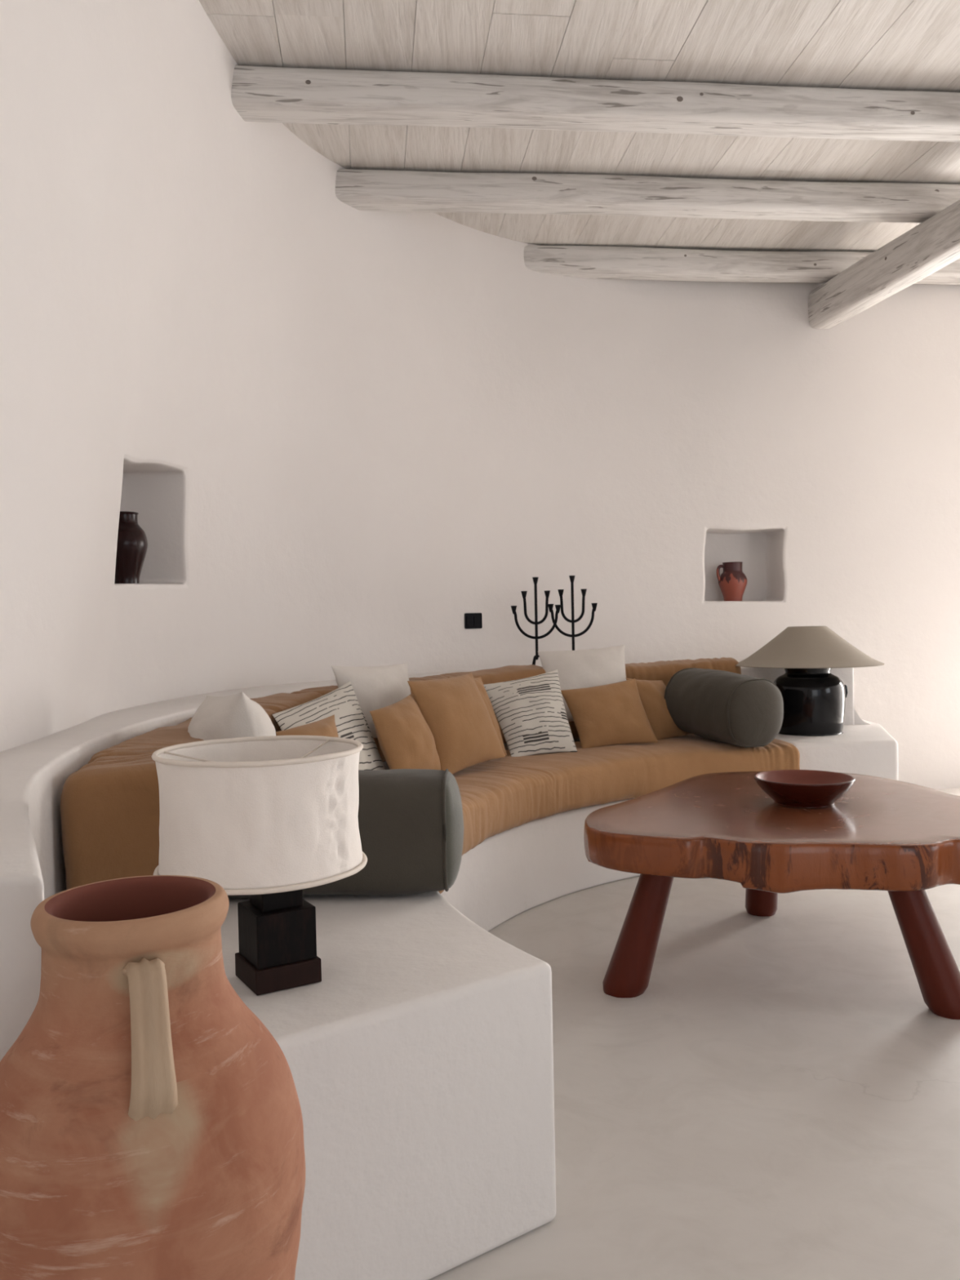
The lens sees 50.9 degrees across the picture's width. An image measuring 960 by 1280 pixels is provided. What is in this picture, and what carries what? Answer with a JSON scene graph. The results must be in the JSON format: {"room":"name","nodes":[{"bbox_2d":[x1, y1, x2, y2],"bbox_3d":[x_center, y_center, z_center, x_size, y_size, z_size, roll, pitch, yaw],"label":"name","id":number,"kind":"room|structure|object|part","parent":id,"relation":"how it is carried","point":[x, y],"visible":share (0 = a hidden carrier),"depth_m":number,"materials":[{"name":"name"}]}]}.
{"room":"traditional dwelling","nodes":[
{"label":"traditional dwelling","id":0,"kind":"room"},
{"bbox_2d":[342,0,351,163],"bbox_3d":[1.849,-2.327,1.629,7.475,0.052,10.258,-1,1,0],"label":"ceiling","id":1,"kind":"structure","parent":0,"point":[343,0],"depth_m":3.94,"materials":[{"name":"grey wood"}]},
{"bbox_2d":[0,0,959,789],"bbox_3d":[-0.387,-0.604,2.430,3.349,3.416,10.471,-1,1,26],"label":"wall","id":2,"kind":"structure","parent":0,"point":[336,433],"depth_m":5.08,"materials":[{"name":"paint"}]},
{"bbox_2d":[114,511,147,583],"bbox_3d":[-1.293,-0.328,3.673,0.158,0.272,0.158,-1,1,0],"label":"vase","id":3,"kind":"object","parent":2,"relation":"in","point":[132,542],"visible":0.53,"depth_m":3.63,"materials":[{"name":"black ceramic"}]},
{"bbox_2d":[464,613,482,628],"bbox_3d":[-0.042,-0.108,5.698,0.120,0.088,0.026,-2,2,-37],"label":"wall switch","id":4,"kind":"object","parent":2,"relation":"attached to","point":[472,620],"visible":1,"depth_m":5.69,"materials":[{"name":"black plastic"}]},
{"bbox_2d":[716,561,746,600],"bbox_3d":[1.606,-0.367,6.405,0.179,0.252,0.179,0,2,38],"label":"jug","id":5,"kind":"object","parent":2,"relation":"in","point":[732,582],"visible":0.88,"depth_m":6.35,"materials":[{"name":"orange ceramic"}]},
{"bbox_3d":[1.524,-0.424,6.388,0.055,0.106,0.022,-1,1,-12],"label":"handle","id":6,"kind":"part","parent":5,"relation":"part of","materials":[{"name":"red ceramic"}]},
{"bbox_2d":[808,199,959,328],"bbox_3d":[2.655,-2.025,3.595,0.181,0.244,5.980,-1,1,-10],"label":"ceiling beam","id":7,"kind":"structure","parent":2,"relation":"attached to","point":[932,245],"depth_m":5.51,"materials":[{"name":"white wood"}]},
{"bbox_2d":[199,0,959,252],"bbox_3d":[1.911,-2.285,1.809,7.969,0.037,9.945,-1,1,-6],"label":"ceiling","id":8,"kind":"structure","parent":0,"point":[892,45],"depth_m":4.02,"materials":[{"name":"white wood"}]},
{"bbox_2d":[231,65,959,142],"bbox_3d":[1.718,-2.232,4.294,6.095,0.162,0.189,-1,1,-6],"label":"ceiling beam","id":9,"kind":"structure","parent":8,"relation":"attached to","point":[262,94],"depth_m":4.09,"materials":[{"name":"white wood"}]},
{"bbox_2d":[335,168,959,222],"bbox_3d":[1.949,-2.260,5.200,5.865,0.164,0.180,-1,1,-6],"label":"ceiling beam","id":10,"kind":"structure","parent":8,"relation":"attached to","point":[362,189],"depth_m":5.01,"materials":[{"name":"white wood"}]},
{"bbox_2d":[524,245,959,284],"bbox_3d":[2.526,-2.295,6.218,4.945,0.165,0.180,-1,1,-6],"label":"ceiling beam","id":11,"kind":"structure","parent":8,"relation":"attached to","point":[591,262],"depth_m":6.02,"materials":[{"name":"white wood"}]},
{"bbox_2d":[429,787,959,1279],"bbox_3d":[1.863,1.065,2.095,7.360,0.001,11.040,-1,1,0],"label":"floor","id":12,"kind":"structure","parent":0,"point":[780,1098],"depth_m":2.38,"materials":[{"name":"beige concrete"}]},
{"bbox_2d":[0,875,305,1279],"bbox_3d":[-0.353,0.701,1.057,0.341,0.869,0.341,-1,1,0],"label":"jar","id":13,"kind":"object","parent":12,"relation":"on","point":[152,1127],"visible":1,"depth_m":0.95,"materials":[{"name":"brown ceramic"}]},
{"bbox_3d":[-0.312,0.371,0.947,0.045,0.139,0.082,-2,1,-25],"label":"handle","id":14,"kind":"part","parent":13,"relation":"part of","materials":[{"name":"ceramic"}]},
{"bbox_2d":[0,659,897,1279],"bbox_3d":[0.045,0.632,4.070,2.495,0.853,6.127,0,2,33],"label":"bench","id":15,"kind":"object","parent":12,"relation":"on","point":[420,1060],"visible":0.25,"depth_m":1.80,"materials":[{"name":"white paint"}]},
{"bbox_2d":[60,691,322,889],"bbox_3d":[-0.820,0.403,3.133,0.391,0.351,1.909,-1,1,2],"label":"backrest cushion","id":16,"kind":"object","parent":15,"relation":"on","point":[110,808],"visible":0.3,"depth_m":2.20,"materials":[{"name":"fabric"}]},
{"bbox_2d":[187,691,275,740],"bbox_3d":[-0.706,0.276,2.896,0.273,0.270,0.268,-1,1,0],"label":"throw pillow","id":17,"kind":"object","parent":16,"relation":"on","point":[233,716],"visible":0.52,"depth_m":2.79,"materials":[{"name":"beige fabric"}]},
{"bbox_2d":[151,735,367,995],"bbox_3d":[-0.396,0.407,1.838,0.380,0.425,0.380,-1,1,28],"label":"table lamp","id":18,"kind":"object","parent":15,"relation":"on","point":[269,820],"visible":0.96,"depth_m":1.71,"materials":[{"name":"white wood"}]},
{"bbox_3d":[-0.398,0.305,1.835,0.364,0.208,0.363,-1,1,0],"label":"lamp shade","id":19,"kind":"part","parent":18,"relation":"part of","materials":[{"name":"fabric"}]},
{"bbox_2d":[291,685,337,695],"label":"backrest cushion","id":20,"kind":"object","parent":15,"relation":"on","point":[323,691],"depth_m":4.15,"materials":[{"name":"fabric"}]},
{"bbox_2d":[331,663,410,737],"bbox_3d":[-0.427,0.272,4.308,0.182,0.347,0.457,0,2,44],"label":"throw pillow","id":21,"kind":"object","parent":20,"relation":"on","point":[375,687],"visible":0.45,"depth_m":4.23,"materials":[{"name":"beige fabric"}]},
{"bbox_2d":[227,768,463,897],"bbox_3d":[-0.392,0.463,2.452,0.706,0.290,0.292,-1,1,0],"label":"bolster","id":22,"kind":"object","parent":15,"relation":"on","point":[411,821],"visible":0.42,"depth_m":2.32,"materials":[{"name":"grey fabric"}]},
{"bbox_2d":[408,664,546,701],"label":"backrest cushion","id":23,"kind":"object","parent":15,"relation":"on","point":[504,673],"depth_m":4.98,"materials":[{"name":"fabric"}]},
{"bbox_2d":[511,577,560,665],"bbox_3d":[0.312,-0.092,5.587,0.280,0.511,0.089,-1,1,0],"label":"candelabrum","id":24,"kind":"object","parent":15,"relation":"on","point":[536,622],"visible":0.87,"depth_m":5.58,"materials":[{"name":"black metal"}]},
{"bbox_2d":[511,605,516,613],"bbox_3d":[0.188,-0.167,5.578,0.034,0.046,0.034,-1,1,0],"label":"candle cup","id":25,"kind":"object","parent":24,"relation":"on","point":[513,607],"depth_m":5.57,"materials":[{"name":"black metal"}]},
{"bbox_2d":[520,591,527,598],"bbox_3d":[0.245,-0.247,5.580,0.034,0.046,0.034,-1,1,0],"label":"candle cup","id":26,"kind":"object","parent":24,"relation":"on","point":[523,593],"depth_m":5.57,"materials":[{"name":"black metal"}]},
{"bbox_2d":[532,577,538,584],"bbox_3d":[0.307,-0.325,5.583,0.034,0.046,0.034,-1,1,0],"label":"candle cup","id":27,"kind":"object","parent":24,"relation":"on","point":[535,579],"depth_m":5.57,"materials":[{"name":"black metal"}]},
{"bbox_3d":[0.312,-0.111,5.588,0.015,0.428,0.016,-1,1,0],"label":"stem","id":28,"kind":"part","parent":24,"relation":"part of","materials":[{"name":"black metal"}]},
{"bbox_3d":[0.310,-0.167,5.587,0.144,0.164,0.016,-1,1,-4],"label":"arm","id":29,"kind":"part","parent":24,"relation":"part of","materials":[{"name":"black metal"}]},
{"bbox_3d":[0.312,-0.088,5.589,0.260,0.168,0.016,-1,1,-4],"label":"arm","id":30,"kind":"part","parent":24,"relation":"part of","materials":[{"name":"black metal"}]},
{"bbox_2d":[544,591,550,597],"bbox_3d":[0.373,-0.250,5.590,0.034,0.046,0.034,-1,1,0],"label":"candle cup","id":31,"kind":"object","parent":24,"relation":"on","point":[547,593],"depth_m":5.58,"materials":[{"name":"black metal"}]},
{"bbox_2d":[555,604,560,613],"bbox_3d":[0.433,-0.172,5.595,0.034,0.046,0.034,-1,1,0],"label":"candle cup","id":32,"kind":"object","parent":24,"relation":"on","point":[557,606],"depth_m":5.59,"materials":[{"name":"black metal"}]},
{"bbox_3d":[0.079,0.888,3.995,1.563,0.345,4.179,0,2,35],"label":"seat","id":33,"kind":"part","parent":15,"relation":"part of","materials":[{"name":"paint"}]},
{"bbox_2d":[548,575,597,650],"bbox_3d":[0.518,-0.100,5.616,0.280,0.517,0.089,-1,1,0],"label":"candelabrum","id":34,"kind":"object","parent":15,"relation":"on","point":[572,620],"visible":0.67,"depth_m":5.61,"materials":[{"name":"black metal"}]},
{"bbox_2d":[548,604,553,612],"bbox_3d":[0.393,-0.177,5.607,0.034,0.046,0.034,-1,1,0],"label":"candle cup","id":35,"kind":"object","parent":34,"relation":"on","point":[550,606],"depth_m":5.60,"materials":[{"name":"black metal"}]},
{"bbox_2d":[557,589,564,596],"bbox_3d":[0.450,-0.258,5.609,0.034,0.046,0.034,-1,1,0],"label":"candle cup","id":36,"kind":"object","parent":34,"relation":"on","point":[560,591],"depth_m":5.60,"materials":[{"name":"black metal"}]},
{"bbox_2d":[568,575,574,582],"bbox_3d":[0.513,-0.335,5.612,0.034,0.046,0.034,-1,1,0],"label":"candle cup","id":37,"kind":"object","parent":34,"relation":"on","point":[571,577],"depth_m":5.60,"materials":[{"name":"black metal"}]},
{"bbox_3d":[0.517,-0.119,5.617,0.015,0.434,0.016,-1,1,0],"label":"stem","id":38,"kind":"part","parent":34,"relation":"part of","materials":[{"name":"black metal"}]},
{"bbox_3d":[0.518,-0.099,5.617,0.260,0.168,0.016,-1,1,-4],"label":"arm","id":39,"kind":"part","parent":34,"relation":"part of","materials":[{"name":"black metal"}]},
{"bbox_3d":[0.516,-0.178,5.615,0.144,0.164,0.016,-1,1,-4],"label":"arm","id":40,"kind":"part","parent":34,"relation":"part of","materials":[{"name":"black metal"}]},
{"bbox_2d":[581,588,586,596],"bbox_3d":[0.579,-0.261,5.618,0.034,0.046,0.034,-1,1,0],"label":"candle cup","id":41,"kind":"object","parent":34,"relation":"on","point":[584,591],"depth_m":5.61,"materials":[{"name":"black metal"}]},
{"bbox_2d":[591,603,597,611],"bbox_3d":[0.639,-0.183,5.624,0.034,0.046,0.034,-1,1,0],"label":"candle cup","id":42,"kind":"object","parent":34,"relation":"on","point":[594,605],"depth_m":5.61,"materials":[{"name":"black metal"}]},
{"bbox_2d":[438,733,799,893],"bbox_3d":[0.265,0.610,4.119,1.109,0.206,3.223,0,2,42],"label":"seat cushion","id":43,"kind":"object","parent":15,"relation":"on","point":[500,795],"visible":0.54,"depth_m":4.23,"materials":[{"name":"fabric"}]},
{"bbox_2d":[275,714,338,737],"bbox_3d":[-0.530,0.360,3.141,0.162,0.216,0.406,-1,1,27],"label":"throw pillow","id":44,"kind":"object","parent":43,"relation":"on","point":[326,726],"visible":0.3,"depth_m":3.16,"materials":[{"name":"fabric"}]},
{"bbox_2d":[271,680,385,769],"bbox_3d":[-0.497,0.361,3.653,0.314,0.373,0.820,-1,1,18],"label":"throw pillow","id":45,"kind":"object","parent":43,"relation":"on","point":[350,721],"visible":0.51,"depth_m":3.66,"materials":[{"name":"fabric"}]},
{"bbox_2d":[369,693,440,769],"bbox_3d":[-0.276,0.374,3.778,0.201,0.314,0.386,-1,1,26],"label":"throw pillow","id":46,"kind":"object","parent":43,"relation":"on","point":[406,740],"visible":0.73,"depth_m":3.70,"materials":[{"name":"fabric"}]},
{"bbox_2d":[407,672,505,774],"bbox_3d":[-0.074,0.334,4.071,0.262,0.370,0.511,0,2,36],"label":"throw pillow","id":47,"kind":"object","parent":43,"relation":"on","point":[455,710],"visible":0.89,"depth_m":3.97,"materials":[{"name":"fabric"}]},
{"bbox_2d":[448,676,506,755],"bbox_3d":[-0.005,0.331,4.338,0.208,0.351,0.318,-2,1,-30],"label":"throw pillow","id":48,"kind":"object","parent":43,"relation":"on","point":[478,681],"visible":0.25,"depth_m":4.35,"materials":[{"name":"fabric"}]},
{"bbox_2d":[483,669,577,756],"bbox_3d":[0.238,0.329,4.568,0.390,0.364,0.283,-2,1,-21],"label":"throw pillow","id":49,"kind":"object","parent":43,"relation":"on","point":[531,714],"visible":0.94,"depth_m":4.51,"materials":[{"name":"fabric"}]},
{"bbox_2d":[537,644,626,721],"bbox_3d":[0.549,0.216,5.057,0.469,0.366,0.262,-1,1,-11],"label":"throw pillow","id":50,"kind":"object","parent":43,"relation":"on","point":[588,668],"visible":0.56,"depth_m":5.05,"materials":[{"name":"beige fabric"}]},
{"bbox_2d":[560,678,657,748],"bbox_3d":[0.605,0.345,4.753,0.417,0.307,0.200,-1,1,-12],"label":"throw pillow","id":51,"kind":"object","parent":43,"relation":"on","point":[613,713],"visible":0.99,"depth_m":4.70,"materials":[{"name":"fabric"}]},
{"bbox_2d":[626,677,687,739],"bbox_3d":[0.875,0.341,4.983,0.224,0.310,0.210,-2,1,-27],"label":"throw pillow","id":52,"kind":"object","parent":43,"relation":"on","point":[651,693],"visible":0.66,"depth_m":4.92,"materials":[{"name":"fabric"}]},
{"bbox_2d":[664,667,783,747],"bbox_3d":[1.147,0.313,4.789,0.330,0.344,0.615,-2,1,-24],"label":"bolster","id":53,"kind":"object","parent":43,"relation":"on","point":[726,707],"visible":0.99,"depth_m":4.57,"materials":[{"name":"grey fabric"}]},
{"bbox_2d":[568,657,741,738],"bbox_3d":[0.866,0.299,5.270,1.022,0.394,0.320,-1,1,-5],"label":"backrest cushion","id":54,"kind":"object","parent":15,"relation":"on","point":[658,670],"visible":0.24,"depth_m":5.18,"materials":[{"name":"fabric"}]},
{"bbox_2d":[735,626,884,736],"bbox_3d":[1.674,0.201,5.147,0.730,0.540,0.730,-1,1,13],"label":"table lamp","id":55,"kind":"object","parent":15,"relation":"on","point":[814,698],"visible":0.95,"depth_m":4.99,"materials":[{"name":"black ceramic"}]},
{"bbox_3d":[1.671,0.029,5.143,0.730,0.195,0.730,-1,1,0],"label":"lamp shade","id":56,"kind":"part","parent":55,"relation":"part of","materials":[{"name":"beige fabric"}]},
{"bbox_2d":[583,771,959,1019],"bbox_3d":[1.049,0.797,3.388,1.444,0.512,1.338,-1,1,0],"label":"coffee table","id":57,"kind":"object","parent":12,"relation":"on","point":[900,838],"visible":0.98,"depth_m":2.92,"materials":[{"name":"brown wood"}]},
{"bbox_3d":[0.486,0.876,3.078,0.226,0.391,0.141,-1,1,0],"label":"leg","id":58,"kind":"part","parent":57,"relation":"part of","materials":[{"name":"red wood"}]},
{"bbox_3d":[1.065,0.848,3.796,0.124,0.391,0.211,-1,1,0],"label":"leg","id":59,"kind":"part","parent":57,"relation":"part of","materials":[{"name":"red wood"}]},
{"bbox_2d":[753,769,854,808],"bbox_3d":[1.076,0.497,3.347,0.320,0.087,0.320,-1,1,0],"label":"wooden bowl","id":60,"kind":"object","parent":57,"relation":"on","point":[805,788],"visible":1,"depth_m":3.27,"materials":[{"name":"brown wood"}]},
{"bbox_3d":[1.279,0.864,2.874,0.238,0.391,0.140,-1,1,0],"label":"leg","id":61,"kind":"part","parent":57,"relation":"part of","materials":[{"name":"red wood"}]}
]}

